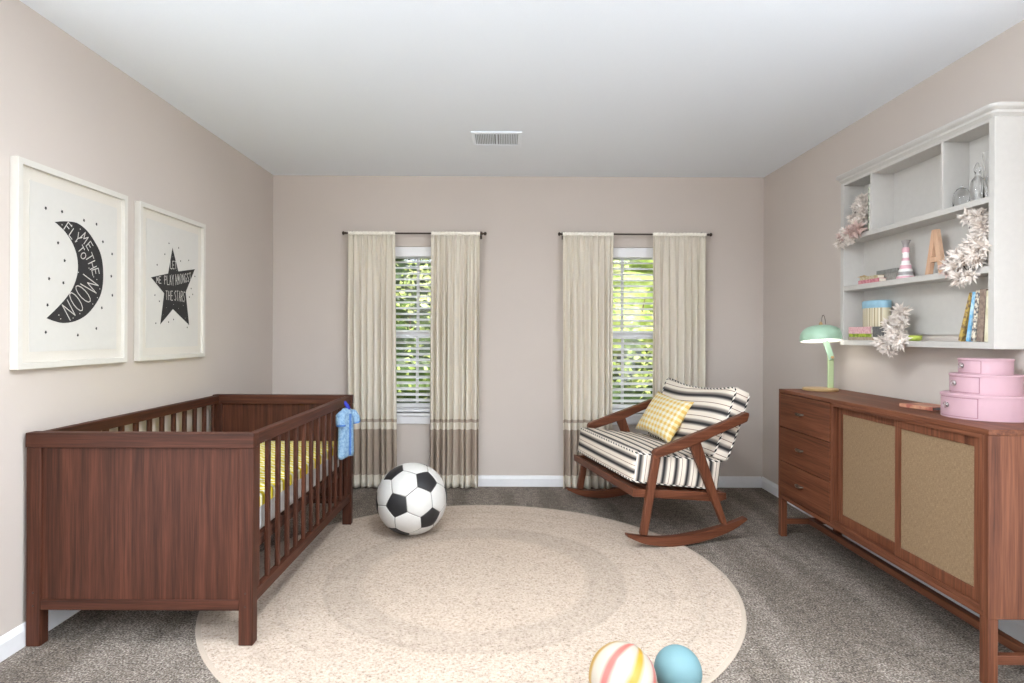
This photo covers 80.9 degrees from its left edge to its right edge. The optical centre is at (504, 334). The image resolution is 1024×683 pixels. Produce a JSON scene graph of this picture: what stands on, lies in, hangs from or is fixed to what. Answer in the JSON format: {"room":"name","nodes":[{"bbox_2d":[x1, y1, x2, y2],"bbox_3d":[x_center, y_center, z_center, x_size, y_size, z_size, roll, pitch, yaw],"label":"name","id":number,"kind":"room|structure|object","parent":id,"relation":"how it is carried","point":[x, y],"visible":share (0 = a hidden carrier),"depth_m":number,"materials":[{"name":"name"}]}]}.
{"room":"bedroom","nodes":[
{"label":"bedroom","id":0,"kind":"room"},
{"bbox_2d":[0,0,272,636],"bbox_3d":[-1.880,-0.037,1.633,0.100,2.440,6.466,0,0,0],"label":"wall","id":1,"kind":"structure","parent":0,"point":[66,108],"depth_m":2.83,"materials":[{"name":"paint"}]},
{"bbox_2d":[0,610,80,661],"bbox_3d":[-1.829,1.140,3.238,0.013,0.086,2.976,0,0,0],"label":"baseboard","id":2,"kind":"structure","parent":1,"relation":"attached to","point":[14,640],"depth_m":2.26,"materials":[{"name":"white paint"}]},
{"bbox_2d":[9,156,127,369],"bbox_3d":[-1.812,-0.266,2.536,0.031,0.791,0.646,0,0,0],"label":"framed picture","id":3,"kind":"object","parent":1,"relation":"attached to","point":[68,298],"visible":1,"depth_m":2.46,"materials":[{"name":"white paper"}]},
{"bbox_2d":[29,180,116,351],"bbox_3d":[-1.812,-0.263,2.542,0.003,0.656,0.512,0,0,0],"label":"print","id":4,"kind":"object","parent":3,"relation":"attached to","point":[73,233],"depth_m":2.51,"materials":[{"name":"white paper"}]},
{"bbox_2d":[134,201,205,360],"bbox_3d":[-1.812,-0.266,3.278,0.031,0.791,0.646,0,0,0],"label":"framed picture","id":5,"kind":"object","parent":1,"relation":"attached to","point":[170,248],"visible":1,"depth_m":3.22,"materials":[{"name":"white paper"}]},
{"bbox_2d":[145,218,197,347],"bbox_3d":[-1.812,-0.263,3.284,0.003,0.656,0.512,0,0,0],"label":"print","id":6,"kind":"object","parent":5,"relation":"attached to","point":[171,249],"depth_m":3.25,"materials":[{"name":"white paper"}]},
{"bbox_2d":[0,486,1023,682],"bbox_3d":[0.097,1.231,1.633,4.064,0.080,6.466,0,0,0],"label":"floor","id":7,"kind":"structure","parent":0,"point":[818,611],"depth_m":2.47,"materials":[{"name":"carpet"}]},
{"bbox_2d":[26,394,353,645],"bbox_3d":[-1.387,0.778,3.025,0.865,0.812,1.504,0,0,0],"label":"crib","id":8,"kind":"object","parent":7,"relation":"on","point":[121,519],"visible":1,"depth_m":2.29,"materials":[{"name":"brown wood"}]},
{"bbox_2d":[336,401,360,459],"bbox_3d":[-0.908,0.543,3.462,0.069,0.329,0.214,0,0,16],"label":"baby romper","id":9,"kind":"object","parent":8,"relation":"hanging from","point":[345,418],"visible":1,"depth_m":3.43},
{"bbox_2d":[195,505,746,682],"bbox_3d":[-0.138,1.187,2.953,2.464,0.006,2.464,0,0,0],"label":"round rug","id":10,"kind":"object","parent":7,"relation":"on","point":[487,593],"visible":0.8,"depth_m":2.63,"materials":[{"name":"beige carpet"}]},
{"bbox_2d":[376,463,446,534],"bbox_3d":[-0.555,0.973,3.573,0.419,0.419,0.418,0,0,0],"label":"soccer ball","id":11,"kind":"object","parent":10,"relation":"on","point":[411,498],"visible":1,"depth_m":3.42,"materials":[{"name":"white leather"}]},
{"bbox_2d":[588,641,656,682],"bbox_3d":[0.369,1.080,1.885,0.212,0.212,0.212,0,0,28],"label":"ball","id":12,"kind":"object","parent":10,"relation":"on","point":[616,661],"visible":1,"depth_m":1.83,"materials":[{"name":"white plastic"}]},
{"bbox_2d":[566,378,749,546],"bbox_3d":[0.961,0.749,3.918,0.826,0.881,1.071,0,0,-13],"label":"rocking chair","id":13,"kind":"object","parent":10,"relation":"on","point":[687,467],"visible":0.9,"depth_m":3.52,"materials":[{"name":"white fabric"}]},
{"bbox_2d":[578,428,720,488],"bbox_3d":[0.892,0.784,3.903,0.563,0.208,0.963,8,-2,-13],"label":"seat cushion","id":14,"kind":"object","parent":13,"relation":"on","point":[625,454],"depth_m":3.53,"materials":[{"name":"white fabric"}]},
{"bbox_2d":[635,391,693,442],"bbox_3d":[1.075,0.551,4.080,0.189,0.300,0.481,0,0,-15],"label":"throw pillow","id":15,"kind":"object","parent":13,"relation":"on","point":[664,414],"visible":1,"depth_m":3.99,"materials":[{"name":"yellow fabric"}]},
{"bbox_2d":[649,379,748,461],"bbox_3d":[1.245,0.535,3.955,0.169,0.447,0.870,23,-5,-12],"label":"cushion","id":16,"kind":"object","parent":13,"relation":"on","point":[711,406],"depth_m":3.66,"materials":[{"name":"white fabric"}]},
{"bbox_2d":[654,644,701,682],"bbox_3d":[0.572,1.110,1.985,0.154,0.154,0.154,0,0,0],"label":"ball","id":17,"kind":"object","parent":10,"relation":"on","point":[674,663],"visible":0.98,"depth_m":1.94,"materials":[{"name":"blue plastic"}]},
{"bbox_2d":[778,389,1023,682],"bbox_3d":[1.812,0.761,2.822,0.388,0.876,1.565,0,0,0],"label":"sideboard","id":18,"kind":"object","parent":7,"relation":"on","point":[939,498],"visible":0.98,"depth_m":2.41,"materials":[{"name":"brown wood"}]},
{"bbox_2d":[800,315,841,391],"bbox_3d":[1.843,0.102,3.492,0.232,0.441,0.232,0,0,0],"label":"table lamp","id":19,"kind":"object","parent":18,"relation":"on","point":[825,334],"visible":0.97,"depth_m":3.46,"materials":[{"name":"green metal"}]},
{"bbox_2d":[801,339,839,341],"bbox_3d":[1.843,0.028,3.491,0.224,0.031,0.223,0,0,0],"label":"diffuser","id":20,"kind":"object","parent":19,"relation":"attached to","point":[802,340],"depth_m":3.51,"materials":[{"name":"white plastic"}]},
{"bbox_2d":[899,403,940,410],"bbox_3d":[1.863,0.315,2.640,0.135,0.015,0.165,0,0,-12],"label":"book","id":21,"kind":"object","parent":18,"relation":"on","point":[923,406],"visible":0.79,"depth_m":2.62,"materials":[{"name":"pink paper"}]},
{"bbox_2d":[940,390,1023,422],"bbox_3d":[1.880,0.276,2.355,0.300,0.094,0.290,0,0,0],"label":"round box","id":22,"kind":"object","parent":18,"relation":"on","point":[953,405],"visible":0.81,"depth_m":2.25,"materials":[{"name":"pink cardboard"}]},
{"bbox_2d":[948,372,1023,395],"bbox_3d":[1.880,0.191,2.355,0.244,0.076,0.234,0,0,0],"label":"round box","id":23,"kind":"object","parent":22,"relation":"on","point":[973,384],"visible":0.82,"depth_m":2.26,"materials":[{"name":"pink cardboard"}]},
{"bbox_2d":[957,358,1014,374],"bbox_3d":[1.881,0.122,2.355,0.188,0.060,0.178,0,0,0],"label":"round box","id":24,"kind":"object","parent":23,"relation":"on","point":[980,366],"visible":1,"depth_m":2.29,"materials":[{"name":"pink cardboard"}]},
{"bbox_2d":[272,175,763,477],"bbox_3d":[0.102,-0.029,4.796,3.864,2.440,0.140,0,0,0],"label":"wall","id":25,"kind":"structure","parent":0,"point":[522,219],"depth_m":4.73,"materials":[{"name":"paint"}]},
{"bbox_2d":[395,257,430,423],"bbox_3d":[-0.700,0.000,4.770,0.820,1.396,0.152,0,0,0],"label":"window","id":26,"kind":"structure","parent":25,"relation":"in","point":[402,418],"depth_m":4.79,"materials":[{"name":"white paint"}]},
{"bbox_2d":[395,247,430,411],"bbox_3d":[-0.700,-0.044,4.757,0.692,1.302,0.053,0,0,0],"label":"window blind","id":27,"kind":"object","parent":26,"relation":"attached to","point":[399,251],"visible":0.31,"depth_m":4.74,"materials":[{"name":"white plastic"}]},
{"bbox_2d":[342,231,486,238],"bbox_3d":[-0.702,-0.786,4.675,1.120,0.060,0.100,0,0,0],"label":"curtain rod","id":28,"kind":"object","parent":25,"relation":"attached to","point":[343,232],"visible":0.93,"depth_m":4.63,"materials":[{"name":"brown metal"}]},
{"bbox_2d":[348,231,396,487],"bbox_3d":[-1.021,0.185,4.636,0.391,1.979,0.063,0,0,0],"label":"curtain","id":29,"kind":"object","parent":28,"relation":"hanging from","point":[371,254],"visible":0.94,"depth_m":4.63,"materials":[{"name":"fabric"}]},
{"bbox_2d":[430,231,479,488],"bbox_3d":[-0.387,0.188,4.635,0.380,1.979,0.069,0,0,0],"label":"curtain","id":30,"kind":"object","parent":28,"relation":"hanging from","point":[455,256],"visible":0.98,"depth_m":4.63,"materials":[{"name":"fabric"}]},
{"bbox_2d":[478,475,761,487],"bbox_3d":[0.097,1.148,4.720,3.838,0.086,0.013,0,0,0],"label":"baseboard","id":31,"kind":"structure","parent":25,"relation":"attached to","point":[483,480],"depth_m":4.71,"materials":[{"name":"white paint"}]},
{"bbox_2d":[612,258,652,424],"bbox_3d":[0.940,0.007,4.770,0.820,1.396,0.152,0,0,0],"label":"window","id":32,"kind":"structure","parent":25,"relation":"in","point":[633,419],"depth_m":4.79,"materials":[{"name":"white paint"}]},
{"bbox_2d":[612,248,652,412],"bbox_3d":[0.940,-0.037,4.757,0.692,1.302,0.053,0,0,0],"label":"window blind","id":33,"kind":"object","parent":32,"relation":"attached to","point":[617,252],"visible":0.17,"depth_m":4.75,"materials":[{"name":"white plastic"}]},
{"bbox_2d":[558,232,711,239],"bbox_3d":[1.006,-0.778,4.675,1.195,0.060,0.100,0,0,0],"label":"curtain rod","id":34,"kind":"object","parent":25,"relation":"attached to","point":[559,233],"visible":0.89,"depth_m":4.63,"materials":[{"name":"brown metal"}]},
{"bbox_2d":[562,232,613,488],"bbox_3d":[0.639,0.192,4.633,0.395,1.979,0.064,0,0,-1],"label":"curtain","id":35,"kind":"object","parent":34,"relation":"hanging from","point":[587,256],"visible":0.86,"depth_m":4.63,"materials":[{"name":"fabric"}]},
{"bbox_2d":[652,232,706,397],"bbox_3d":[1.342,0.196,4.637,0.423,1.979,0.070,0,0,0],"label":"curtain","id":36,"kind":"object","parent":34,"relation":"hanging from","point":[679,259],"visible":0.69,"depth_m":4.63,"materials":[{"name":"fabric"}]},
{"bbox_2d":[20,0,1023,177],"bbox_3d":[0.108,-1.288,1.633,4.064,0.080,6.466,0,0,0],"label":"ceiling","id":37,"kind":"structure","parent":0,"point":[591,88],"depth_m":2.85,"materials":[{"name":"paint"}]},
{"bbox_2d":[471,131,521,145],"bbox_3d":[-0.052,-1.245,3.815,0.318,0.008,0.270,0,0,0],"label":"ceiling vent","id":38,"kind":"object","parent":37,"relation":"in","point":[479,138],"visible":1,"depth_m":3.80,"materials":[{"name":"metal"}]},
{"bbox_2d":[763,20,1023,484],"bbox_3d":[2.084,-0.020,1.633,0.100,2.440,6.466,0,0,0],"label":"wall","id":39,"kind":"structure","parent":0,"point":[802,276],"depth_m":3.69,"materials":[{"name":"paint"}]},
{"bbox_2d":[761,476,1023,643],"bbox_3d":[2.022,1.157,3.238,0.013,0.086,2.976,0,0,0],"label":"baseboard","id":40,"kind":"structure","parent":39,"relation":"attached to","point":[1014,628],"depth_m":2.73,"materials":[{"name":"white paint"}]},
{"bbox_2d":[836,102,1023,348],"bbox_3d":[1.959,-0.423,2.878,0.152,0.957,1.128,0,0,0],"label":"wall shelf","id":41,"kind":"object","parent":39,"relation":"attached to","point":[913,185],"visible":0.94,"depth_m":2.72,"materials":[{"name":"white paint"}]},
{"bbox_2d":[832,192,868,248],"bbox_3d":[1.904,-0.625,3.280,0.150,0.298,0.247,0,0,0],"label":"flower garland","id":42,"kind":"object","parent":41,"relation":"hanging from","point":[855,227],"visible":1,"depth_m":3.23,"materials":[{"name":"white plant"}]},
{"bbox_2d":[848,337,873,339],"bbox_3d":[1.968,0.020,3.206,0.100,0.017,0.292,0,0,0],"label":"book","id":43,"kind":"object","parent":41,"relation":"on","point":[849,338],"visible":0.56,"depth_m":3.24,"materials":[{"name":"beige paper"}]},
{"bbox_2d":[849,334,872,336],"bbox_3d":[1.968,0.002,3.248,0.096,0.018,0.204,0,0,0],"label":"book","id":44,"kind":"object","parent":43,"relation":"on","point":[850,335],"visible":0.69,"depth_m":3.24,"materials":[{"name":"green paper"}]},
{"bbox_2d":[849,327,872,333],"bbox_3d":[1.967,-0.025,3.249,0.098,0.036,0.202,0,0,0],"label":"book","id":45,"kind":"object","parent":44,"relation":"on","point":[852,330],"visible":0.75,"depth_m":3.24,"materials":[{"name":"pink paper"}]},
{"bbox_2d":[862,300,891,326],"bbox_3d":[1.968,-0.113,3.180,0.100,0.138,0.198,0,0,0],"label":"canister","id":46,"kind":"object","parent":45,"relation":"on","point":[874,311],"visible":0.91,"depth_m":3.13,"materials":[{"name":"metal"}]},
{"bbox_2d":[872,326,885,336],"bbox_3d":[1.968,-0.016,3.103,0.088,0.054,0.080,0,0,0],"label":"lidded box","id":47,"kind":"object","parent":43,"relation":"on","point":[877,331],"visible":0.4,"depth_m":3.09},
{"bbox_2d":[868,187,868,230],"bbox_3d":[1.970,-0.666,3.173,0.091,0.235,0.014,0,0,0],"label":"book","id":48,"kind":"object","parent":41,"relation":"on","point":[868,187],"visible":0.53,"depth_m":3.18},
{"bbox_2d":[869,184,869,229],"bbox_3d":[1.966,-0.671,3.155,0.091,0.245,0.018,0,0,0],"label":"book","id":49,"kind":"object","parent":41,"relation":"on","point":[869,184],"visible":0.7,"depth_m":3.16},
{"bbox_2d":[858,278,885,283],"bbox_3d":[1.933,-0.283,3.160,0.040,0.019,0.180,0,0,0],"label":"book","id":50,"kind":"object","parent":41,"relation":"on","point":[874,279],"visible":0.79,"depth_m":3.13,"materials":[{"name":"pink paper"}]},
{"bbox_2d":[860,275,883,280],"bbox_3d":[1.934,-0.301,3.163,0.038,0.016,0.155,0,0,0],"label":"book","id":51,"kind":"object","parent":50,"relation":"on","point":[873,276],"visible":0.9,"depth_m":3.13,"materials":[{"name":"beige paper"}]},
{"bbox_2d":[876,268,898,279],"bbox_3d":[1.986,-0.305,3.078,0.064,0.062,0.160,0,0,0],"label":"lidded box","id":52,"kind":"object","parent":41,"relation":"on","point":[889,274],"visible":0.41,"depth_m":3.05,"materials":[{"name":"grey fabric"}]},
{"bbox_2d":[871,301,912,358],"bbox_3d":[1.903,-0.025,2.931,0.151,0.281,0.226,0,0,0],"label":"flower garland","id":53,"kind":"object","parent":41,"relation":"hanging from","point":[894,338],"visible":1,"depth_m":2.91,"materials":[{"name":"white plant"}]},
{"bbox_2d":[896,240,913,278],"bbox_3d":[1.967,-0.369,2.945,0.080,0.190,0.080,0,0,0],"label":"candle holder","id":54,"kind":"object","parent":41,"relation":"on","point":[905,270],"visible":0.88,"depth_m":2.93,"materials":[{"name":"ceramic"}]},
{"bbox_2d":[908,335,922,340],"bbox_3d":[1.955,0.015,2.865,0.066,0.026,0.066,0,0,0],"label":"bowl","id":55,"kind":"object","parent":41,"relation":"on","point":[913,337],"visible":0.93,"depth_m":2.84,"materials":[{"name":"ceramic"}]},
{"bbox_2d":[925,229,944,274],"bbox_3d":[1.957,-0.376,2.725,0.020,0.205,0.116,0,0,0],"label":"wooden letter","id":56,"kind":"object","parent":41,"relation":"on","point":[936,251],"visible":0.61,"depth_m":2.72,"materials":[{"name":"brown wood"}]},
{"bbox_2d":[952,185,968,206],"bbox_3d":[1.963,-0.596,2.578,0.064,0.094,0.064,0,0,0],"label":"glass dome","id":57,"kind":"object","parent":41,"relation":"on","point":[961,195],"visible":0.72,"depth_m":2.56,"materials":[{"name":"white"}]},
{"bbox_2d":[937,207,991,288],"bbox_3d":[1.901,-0.362,2.464,0.145,0.350,0.253,0,0,0],"label":"flower garland","id":58,"kind":"object","parent":41,"relation":"hanging from","point":[973,252],"visible":0.98,"depth_m":2.43,"materials":[{"name":"white plant"}]},
{"bbox_2d":[958,292,971,341],"bbox_3d":[1.968,-0.074,2.511,0.086,0.204,0.078,0,0,0],"label":"book","id":59,"kind":"object","parent":41,"relation":"on","point":[963,332],"visible":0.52,"depth_m":2.51,"materials":[{"name":"gold paper"}]},
{"bbox_2d":[966,292,975,341],"bbox_3d":[1.968,-0.075,2.482,0.086,0.205,0.051,0,0,0],"label":"book","id":60,"kind":"object","parent":41,"relation":"on","point":[970,322],"visible":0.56,"depth_m":2.48,"materials":[{"name":"blue paper"}]},
{"bbox_2d":[971,290,979,341],"bbox_3d":[1.968,-0.077,2.457,0.086,0.210,0.045,0,0,0],"label":"book","id":61,"kind":"object","parent":41,"relation":"on","point":[976,306],"visible":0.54,"depth_m":2.46,"materials":[{"name":"white paper"}]},
{"bbox_2d":[969,162,982,201],"bbox_3d":[1.973,-0.635,2.505,0.054,0.172,0.054,0,0,0],"label":"glass decanter","id":62,"kind":"object","parent":41,"relation":"on","point":[976,185],"visible":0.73,"depth_m":2.49,"materials":[{"name":"white"}]},
{"bbox_2d":[976,289,987,341],"bbox_3d":[1.968,-0.079,2.427,0.086,0.214,0.050,0,0,0],"label":"book","id":63,"kind":"object","parent":41,"relation":"on","point":[982,298],"visible":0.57,"depth_m":2.42,"materials":[{"name":"brown paper"}]},
{"bbox_2d":[982,151,988,197],"bbox_3d":[1.968,-0.644,2.420,0.068,0.190,0.068,0,0,0],"label":"glass vase","id":64,"kind":"object","parent":41,"relation":"on","point":[985,155],"visible":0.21,"depth_m":2.42,"materials":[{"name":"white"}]},
{"bbox_2d":[984,290,987,341],"bbox_3d":[1.968,-0.075,2.393,0.086,0.206,0.037,0,0,0],"label":"book","id":65,"kind":"object","parent":41,"relation":"on","point":[986,313],"visible":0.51,"depth_m":2.40,"materials":[{"name":"beige paper"}]},
{"label":"outside","id":66,"kind":"structure","parent":0,"visible":0},
{"bbox_3d":[0.492,1.718,10.433,19.000,0.150,11.134,0,0,0],"label":"ground","id":67,"kind":"structure","parent":66,"visible":0},
{"bbox_2d":[395,259,430,402],"bbox_3d":[-1.264,0.128,7.606,2.995,3.632,1.493,0,0,0],"label":"tree","id":68,"kind":"object","parent":67,"relation":"on","point":[421,260],"visible":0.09,"depth_m":7.30,"materials":[{"name":"green plant"}]},
{"bbox_2d":[612,260,652,403],"bbox_3d":[1.723,-0.079,7.884,3.238,4.075,1.533,0,0,2],"label":"tree","id":69,"kind":"object","parent":67,"relation":"on","point":[643,261],"visible":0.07,"depth_m":7.62,"materials":[{"name":"green plant"}]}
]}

